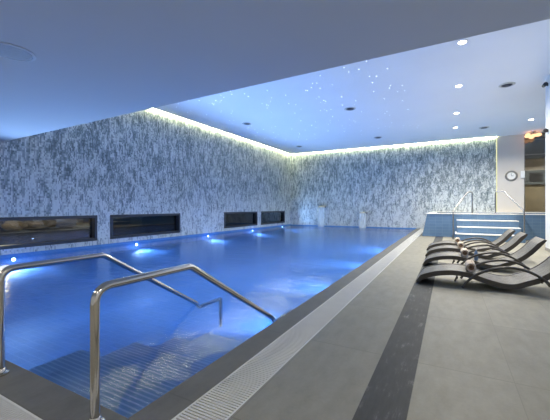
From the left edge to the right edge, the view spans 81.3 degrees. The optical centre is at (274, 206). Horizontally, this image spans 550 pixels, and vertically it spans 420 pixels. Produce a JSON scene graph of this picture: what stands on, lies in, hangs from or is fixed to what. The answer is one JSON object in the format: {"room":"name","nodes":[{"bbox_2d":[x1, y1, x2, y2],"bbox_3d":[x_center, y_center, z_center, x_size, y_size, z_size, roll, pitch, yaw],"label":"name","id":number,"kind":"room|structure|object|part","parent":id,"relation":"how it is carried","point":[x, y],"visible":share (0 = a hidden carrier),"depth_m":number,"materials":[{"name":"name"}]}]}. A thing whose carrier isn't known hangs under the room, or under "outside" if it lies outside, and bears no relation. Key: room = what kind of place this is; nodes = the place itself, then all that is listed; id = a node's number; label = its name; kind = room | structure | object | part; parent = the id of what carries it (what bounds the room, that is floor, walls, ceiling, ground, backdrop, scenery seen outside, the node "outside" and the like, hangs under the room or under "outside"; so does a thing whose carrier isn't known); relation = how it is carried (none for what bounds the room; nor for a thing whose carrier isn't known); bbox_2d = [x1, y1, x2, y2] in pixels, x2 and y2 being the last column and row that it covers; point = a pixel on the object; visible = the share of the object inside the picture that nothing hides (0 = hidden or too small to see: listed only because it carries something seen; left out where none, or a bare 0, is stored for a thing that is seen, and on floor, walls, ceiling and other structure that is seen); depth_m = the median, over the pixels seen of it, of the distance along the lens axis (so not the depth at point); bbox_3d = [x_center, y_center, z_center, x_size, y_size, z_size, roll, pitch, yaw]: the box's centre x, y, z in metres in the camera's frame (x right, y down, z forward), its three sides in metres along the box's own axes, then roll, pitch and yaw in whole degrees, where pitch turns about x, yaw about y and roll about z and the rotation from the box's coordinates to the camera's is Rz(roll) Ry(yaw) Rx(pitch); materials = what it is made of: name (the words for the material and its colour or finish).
{"room":"spa","nodes":[
{"label":"spa","id":0,"kind":"room"},
{"bbox_2d":[0,109,289,254],"bbox_3d":[-4.537,-0.790,12.485,0.300,6.180,23.600,0,0,29],"label":"wall","id":1,"kind":"structure","parent":0,"point":[149,161],"depth_m":11.61,"materials":[{"name":"tile"}]},
{"bbox_2d":[0,215,96,249],"bbox_3d":[-6.469,0.660,8.817,0.250,0.800,3.110,0,0,29],"label":"window","id":2,"kind":"structure","parent":1,"relation":"in","point":[92,233],"depth_m":9.07,"materials":[{"name":"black glass"}]},
{"bbox_3d":[-6.484,0.660,8.825,0.015,0.630,2.940,0,0,29],"label":"pane","id":3,"kind":"part","parent":2,"relation":"part of","materials":[{"name":"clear glass"}]},
{"bbox_2d":[110,213,179,238],"bbox_3d":[-4.768,0.660,11.944,0.250,0.800,3.110,0,0,29],"label":"window","id":4,"kind":"structure","parent":1,"relation":"in","point":[129,225],"depth_m":11.77,"materials":[{"name":"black glass"}]},
{"bbox_2d":[152,108,290,154],"bbox_3d":[-2.824,-3.679,15.217,0.073,0.027,16.363,0,0,29],"label":"light strip","id":5,"kind":"object","parent":1,"relation":"attached to","point":[152,108],"visible":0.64,"depth_m":14.96,"materials":[{"name":"white plastic"}]},
{"bbox_2d":[224,211,256,227],"bbox_3d":[-1.868,0.660,17.277,0.250,0.800,3.110,0,0,29],"label":"window","id":6,"kind":"structure","parent":1,"relation":"in","point":[231,219],"depth_m":17.23,"materials":[{"name":"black glass"}]},
{"bbox_3d":[-1.883,0.660,17.285,0.015,0.630,2.940,0,0,29],"label":"pane","id":7,"kind":"part","parent":6,"relation":"part of","materials":[{"name":"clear glass"}]},
{"bbox_2d":[261,211,284,224],"bbox_3d":[-0.176,0.660,20.387,0.250,0.800,3.090,0,0,29],"label":"window","id":8,"kind":"structure","parent":1,"relation":"in","point":[267,217],"depth_m":20.39,"materials":[{"name":"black glass"}]},
{"bbox_3d":[-0.192,0.660,20.395,0.015,0.630,2.920,0,0,29],"label":"pane","id":9,"kind":"part","parent":8,"relation":"part of","materials":[{"name":"clear glass"}]},
{"bbox_2d":[0,224,415,369],"bbox_3d":[0.134,1.750,12.124,8.250,1.100,19.170,0,0,29],"label":"swimming pool","id":10,"kind":"object","parent":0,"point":[47,308],"depth_m":7.73,"materials":[{"name":"blue liquid"}]},
{"bbox_2d":[28,333,242,417],"bbox_3d":[-0.950,1.805,3.351,1.530,0.790,2.480,0,0,29],"label":"steps","id":11,"kind":"structure","parent":10,"relation":"on","point":[133,376],"depth_m":2.88,"materials":[{"name":"tile"}]},
{"bbox_2d":[1,225,414,262],"bbox_3d":[0.113,1.280,12.196,8.115,0.001,19.035,0,0,29],"label":"pool water","id":12,"kind":"object","parent":10,"relation":"in","point":[318,231],"visible":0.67,"depth_m":13.43,"materials":[{"name":"blue liquid"}]},
{"bbox_2d":[0,228,419,419],"bbox_3d":[0.153,1.309,12.040,8.365,0.122,19.300,0,0,29],"label":"pool edge","id":13,"kind":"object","parent":10,"relation":"attached to","point":[45,399],"depth_m":2.25,"materials":[{"name":"tile"}]},
{"bbox_2d":[0,253,221,376],"bbox_3d":[-1.417,1.095,3.522,0.104,1.311,2.698,0,0,29],"label":"pool handrail","id":14,"kind":"object","parent":13,"relation":"on","point":[4,272],"visible":1,"depth_m":2.71,"materials":[{"name":"metal"}]},
{"bbox_2d":[89,263,292,419],"bbox_3d":[-0.402,1.095,2.970,0.104,1.311,2.698,0,0,29],"label":"pool handrail","id":15,"kind":"object","parent":13,"relation":"on","point":[96,296],"visible":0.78,"depth_m":1.85,"materials":[{"name":"metal"}]},
{"bbox_2d":[0,0,549,140],"bbox_3d":[-3.031,-2.760,2.119,12.250,2.220,6.827,0,0,29],"label":"ceiling","id":16,"kind":"structure","parent":0,"point":[96,60],"depth_m":3.17,"materials":[{"name":"grey paint"}]},
{"bbox_2d":[0,42,35,61],"bbox_3d":[-2.805,-1.643,3.404,0.430,0.015,0.430,0,0,29],"label":"ceiling speaker","id":17,"kind":"object","parent":16,"relation":"attached to","point":[7,50],"visible":1,"depth_m":3.41},
{"bbox_2d":[227,232,435,419],"bbox_3d":[-0.392,1.310,10.059,9.300,0.120,23.300,0,0,29],"label":"floor","id":18,"kind":"structure","parent":0,"point":[328,378],"depth_m":2.64,"materials":[{"name":"tile"}]},
{"bbox_2d":[0,394,41,419],"bbox_3d":[-4.500,1.310,3.415,8.300,0.121,0.300,0,0,29],"label":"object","id":19,"kind":"object","parent":18,"relation":"in","point":[9,410],"visible":1,"depth_m":1.95,"materials":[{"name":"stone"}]},
{"bbox_2d":[171,229,423,419],"bbox_3d":[3.883,1.310,9.840,0.290,0.121,19.600,0,0,29],"label":"grate","id":20,"kind":"object","parent":18,"relation":"in","point":[224,399],"visible":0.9,"depth_m":2.63,"materials":[{"name":"white plastic"}]},
{"bbox_2d":[154,19,549,153],"bbox_3d":[4.102,-3.830,11.518,16.400,0.300,17.043,0,0,29],"label":"ceiling","id":21,"kind":"structure","parent":0,"point":[424,112],"depth_m":11.06,"materials":[{"name":"white paint"}]},
{"bbox_2d":[344,107,355,110],"bbox_3d":[2.807,-3.661,11.963,0.420,0.038,0.420,0,0,29],"label":"ceiling vent","id":22,"kind":"object","parent":21,"relation":"in","point":[346,108],"visible":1,"depth_m":11.91,"materials":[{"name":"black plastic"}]},
{"bbox_2d":[457,40,467,44],"bbox_3d":[4.180,-3.674,7.141,0.210,0.012,0.210,0,0,29],"label":"recessed light","id":23,"kind":"object","parent":21,"relation":"in","point":[461,42],"visible":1,"depth_m":7.13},
{"bbox_2d":[498,82,515,87],"bbox_3d":[6.977,-3.661,9.626,0.420,0.038,0.420,0,0,29],"label":"ceiling vent","id":24,"kind":"object","parent":21,"relation":"in","point":[508,84],"visible":1,"depth_m":9.59,"materials":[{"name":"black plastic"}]},
{"bbox_2d":[524,131,541,138],"bbox_3d":[12.560,-3.517,15.594,0.636,0.326,0.600,0,0,29],"label":"pendant lamp","id":25,"kind":"object","parent":21,"relation":"hanging from","point":[527,135],"visible":1,"depth_m":15.52,"materials":[{"name":"metal"}]},
{"bbox_2d":[290,134,523,228],"bbox_3d":[8.223,-0.790,18.783,16.100,6.180,0.340,0,0,29],"label":"wall","id":26,"kind":"structure","parent":0,"point":[397,186],"depth_m":18.94,"materials":[{"name":"tile"}]},
{"bbox_2d":[318,206,325,226],"bbox_3d":[3.104,0.605,21.174,0.480,1.350,0.400,0,0,29],"label":"spout","id":27,"kind":"object","parent":26,"relation":"attached to","point":[321,207],"visible":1,"depth_m":21.03,"materials":[{"name":"metal"}]},
{"bbox_2d":[359,212,367,227],"bbox_3d":[5.476,0.795,19.884,0.480,0.970,0.400,0,0,29],"label":"spout","id":28,"kind":"object","parent":26,"relation":"attached to","point":[360,213],"visible":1,"depth_m":19.76,"materials":[{"name":"metal"}]},
{"bbox_2d":[291,136,496,154],"bbox_3d":[6.381,-3.679,19.582,11.900,0.027,0.073,0,0,29],"label":"light strip","id":29,"kind":"object","parent":26,"relation":"attached to","point":[496,136],"visible":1,"depth_m":19.07,"materials":[{"name":"white plastic"}]},
{"bbox_2d":[496,138,496,211],"bbox_3d":[11.610,-1.690,16.764,0.040,3.880,0.047,0,0,29],"label":"light strip","id":30,"kind":"object","parent":26,"relation":"attached to","point":[496,138],"visible":1,"depth_m":16.75,"materials":[{"name":"white plastic"}]},
{"bbox_2d":[505,171,517,180],"bbox_3d":[12.136,-1.600,16.434,0.540,0.540,0.050,0,0,29],"label":"wall clock","id":31,"kind":"object","parent":26,"relation":"attached to","point":[510,175],"visible":1,"depth_m":16.43,"materials":[{"name":"metal"}]},
{"bbox_2d":[524,133,544,210],"bbox_3d":[13.498,-1.665,15.881,1.860,4.030,0.060,0,0,29],"label":"door frame","id":32,"kind":"structure","parent":26,"relation":"in","point":[542,133],"depth_m":16.29,"materials":[{"name":"metal"}]},
{"bbox_2d":[406,237,549,419],"bbox_3d":[6.803,1.310,6.146,6.520,0.120,23.300,0,0,29],"label":"floor","id":33,"kind":"structure","parent":0,"point":[484,354],"depth_m":2.77,"materials":[{"name":"tile"}]},
{"bbox_2d":[352,236,442,419],"bbox_3d":[3.817,1.310,7.771,0.280,0.120,23.300,0,0,29],"label":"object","id":34,"kind":"structure","parent":33,"relation":"in","point":[387,395],"depth_m":2.54,"materials":[{"name":"tile"}]},
{"bbox_2d":[452,191,472,238],"bbox_3d":[7.511,0.308,12.796,1.365,1.884,0.100,0,0,-28],"label":"handrail","id":35,"kind":"object","parent":33,"relation":"on","point":[468,191],"visible":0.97,"depth_m":12.64,"materials":[{"name":"metal"}]},
{"bbox_2d":[427,229,514,253],"bbox_3d":[5.375,0.921,8.915,2.056,0.661,0.772,0,0,29],"label":"sun lounger","id":36,"kind":"object","parent":33,"relation":"on","point":[506,235],"visible":0.62,"depth_m":8.70,"materials":[{"name":"brown metal"}]},
{"bbox_3d":[5.753,1.057,9.129,1.237,0.389,0.036,0,0,29],"label":"arm","id":37,"kind":"part","parent":36,"relation":"part of","materials":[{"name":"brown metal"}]},
{"bbox_3d":[5.401,1.057,8.482,1.237,0.389,0.036,0,0,29],"label":"arm","id":38,"kind":"part","parent":36,"relation":"part of","materials":[{"name":"brown metal"}]},
{"bbox_2d":[425,232,527,258],"bbox_3d":[4.832,0.921,7.833,2.056,0.661,0.772,0,0,29],"label":"sun lounger","id":39,"kind":"object","parent":33,"relation":"on","point":[519,237],"visible":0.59,"depth_m":7.56,"materials":[{"name":"brown metal"}]},
{"bbox_2d":[457,241,463,247],"bbox_3d":[4.623,0.939,7.971,0.136,0.138,0.418,0,0,29],"label":"rolled towel","id":40,"kind":"object","parent":39,"relation":"on","point":[460,244],"visible":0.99,"depth_m":7.80,"materials":[{"name":"white fabric"}]},
{"bbox_3d":[4.989,0.914,8.123,2.056,0.648,0.040,0,0,29],"label":"frame","id":41,"kind":"part","parent":39,"relation":"part of","materials":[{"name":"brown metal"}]},
{"bbox_3d":[5.210,1.057,8.047,1.237,0.389,0.036,0,0,29],"label":"arm","id":42,"kind":"part","parent":39,"relation":"part of","materials":[{"name":"brown metal"}]},
{"bbox_3d":[4.858,1.057,7.400,1.237,0.389,0.036,0,0,29],"label":"arm","id":43,"kind":"part","parent":39,"relation":"part of","materials":[{"name":"brown metal"}]},
{"bbox_2d":[416,256,549,289],"bbox_3d":[3.385,0.921,5.069,2.056,0.661,0.772,0,0,29],"label":"sun lounger","id":44,"kind":"object","parent":33,"relation":"on","point":[540,273],"visible":0.98,"depth_m":4.91,"materials":[{"name":"wicker"}]},
{"bbox_2d":[465,259,475,271],"bbox_3d":[3.148,0.939,5.153,0.136,0.138,0.418,0,0,29],"label":"rolled towel","id":45,"kind":"object","parent":44,"relation":"on","point":[470,265],"visible":1,"depth_m":4.99,"materials":[{"name":"white fabric"}]},
{"bbox_3d":[3.228,0.914,4.779,2.056,0.648,0.040,0,0,29],"label":"frame","id":46,"kind":"part","parent":44,"relation":"part of","materials":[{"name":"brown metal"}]},
{"bbox_3d":[3.543,0.914,5.359,2.056,0.648,0.040,0,0,29],"label":"frame","id":47,"kind":"part","parent":44,"relation":"part of","materials":[{"name":"brown metal"}]},
{"bbox_3d":[3.763,1.057,5.282,1.237,0.389,0.036,0,0,29],"label":"arm","id":48,"kind":"part","parent":44,"relation":"part of","materials":[{"name":"brown metal"}]},
{"bbox_3d":[3.411,1.057,4.636,1.237,0.389,0.036,0,0,29],"label":"arm","id":49,"kind":"part","parent":44,"relation":"part of","materials":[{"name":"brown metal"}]},
{"bbox_2d":[422,212,544,239],"bbox_3d":[10.640,0.757,14.373,7.000,0.985,5.080,0,0,29],"label":"hot tub","id":50,"kind":"object","parent":33,"relation":"on","point":[439,224],"visible":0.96,"depth_m":13.12,"materials":[{"name":"blue tile"}]},
{"bbox_2d":[422,237,546,269],"bbox_3d":[4.189,0.921,6.589,2.056,0.661,0.772,0,0,29],"label":"sun lounger","id":51,"kind":"object","parent":33,"relation":"on","point":[535,243],"visible":0.84,"depth_m":6.33,"materials":[{"name":"brown metal"}]},
{"bbox_2d":[460,248,468,255],"bbox_3d":[3.966,0.939,6.700,0.136,0.138,0.418,0,0,29],"label":"rolled towel","id":52,"kind":"object","parent":51,"relation":"on","point":[464,252],"visible":1,"depth_m":6.53,"materials":[{"name":"white fabric"}]},
{"bbox_2d":[474,249,477,259],"bbox_3d":[4.053,0.958,6.447,0.070,0.230,0.070,0,0,29],"label":"water bottle","id":53,"kind":"object","parent":51,"relation":"on","point":[475,252],"visible":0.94,"depth_m":6.43,"materials":[{"name":"blue plastic"}]},
{"bbox_3d":[4.347,0.914,6.879,2.056,0.648,0.040,0,0,29],"label":"frame","id":54,"kind":"part","parent":51,"relation":"part of","materials":[{"name":"brown metal"}]},
{"bbox_3d":[4.567,1.057,6.803,1.237,0.389,0.036,0,0,29],"label":"arm","id":55,"kind":"part","parent":51,"relation":"part of","materials":[{"name":"brown metal"}]},
{"bbox_3d":[4.215,1.057,6.156,1.237,0.389,0.036,0,0,29],"label":"arm","id":56,"kind":"part","parent":51,"relation":"part of","materials":[{"name":"brown metal"}]},
{"bbox_2d":[455,220,525,242],"bbox_3d":[8.054,0.882,12.151,2.120,0.735,1.285,0,0,29],"label":"steps","id":57,"kind":"structure","parent":33,"relation":"on","point":[490,230],"depth_m":12.03,"materials":[{"name":"blue tile"}]},
{"bbox_2d":[494,191,524,232],"bbox_3d":[8.843,0.308,12.078,0.120,1.884,1.392,0,0,-6],"label":"handrail","id":58,"kind":"object","parent":33,"relation":"on","point":[496,191],"visible":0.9,"depth_m":11.74,"materials":[{"name":"metal"}]},
{"bbox_2d":[525,137,544,170],"bbox_3d":[14.752,-1.300,17.077,5.000,5.300,2.900,0,0,29],"label":"wall","id":59,"kind":"structure","parent":0,"point":[530,164],"depth_m":18.30,"materials":[{"name":"beige paint"}]},
{"bbox_2d":[525,184,544,211],"bbox_3d":[15.227,-0.025,17.951,4.380,2.550,0.290,0,0,29],"label":"panelling","id":60,"kind":"object","parent":59,"relation":"attached to","point":[534,194],"depth_m":18.07,"materials":[{"name":"brown wood"}]},
{"bbox_2d":[525,170,544,184],"bbox_3d":[14.669,-1.670,18.024,1.350,0.800,0.075,0,0,29],"label":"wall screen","id":61,"kind":"object","parent":60,"relation":"attached to","point":[532,177],"visible":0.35,"depth_m":18.01,"materials":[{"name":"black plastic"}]},
{"bbox_2d":[525,139,544,158],"bbox_3d":[15.179,-3.250,17.863,4.380,1.000,0.490,0,0,29],"label":"bulkhead","id":62,"kind":"object","parent":59,"relation":"attached to","point":[531,146],"depth_m":17.93,"materials":[{"name":"grey paint"}]},
{"bbox_2d":[545,74,549,248],"bbox_3d":[4.403,-1.215,2.654,0.300,5.130,14.870,0,0,29],"label":"wall","id":63,"kind":"structure","parent":0,"point":[547,88],"depth_m":9.06,"materials":[{"name":"paint"}]},
{"label":"outside","id":64,"kind":"structure","parent":0,"visible":0},
{"bbox_3d":[-4.811,1.550,21.399,8.700,0.200,35.000,0,0,29],"label":"ground","id":65,"kind":"structure","parent":64,"visible":0},
{"bbox_2d":[0,226,88,244],"bbox_3d":[-5.470,1.185,21.757,1.600,0.530,35.000,0,0,29],"label":"ledge","id":66,"kind":"object","parent":65,"relation":"on","point":[7,237],"visible":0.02,"depth_m":12.97,"materials":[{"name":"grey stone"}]},
{"bbox_2d":[1,221,27,230],"bbox_3d":[-10.050,0.710,12.342,0.738,0.420,0.782,0,0,29],"label":"boulder","id":67,"kind":"object","parent":66,"relation":"on","point":[7,225],"visible":0.97,"depth_m":12.16,"materials":[{"name":"beige stone"}]},
{"bbox_2d":[24,220,56,228],"bbox_3d":[-9.909,0.733,13.441,0.778,0.374,1.352,0,0,29],"label":"boulder","id":68,"kind":"object","parent":66,"relation":"on","point":[37,224],"visible":0.83,"depth_m":13.23,"materials":[{"name":"beige stone"}]},
{"bbox_2d":[76,218,89,226],"bbox_3d":[-8.900,0.726,14.932,0.594,0.388,0.541,0,0,-20],"label":"boulder","id":69,"kind":"object","parent":66,"relation":"on","point":[80,222],"visible":0.84,"depth_m":14.72,"materials":[{"name":"beige stone"}]}
]}

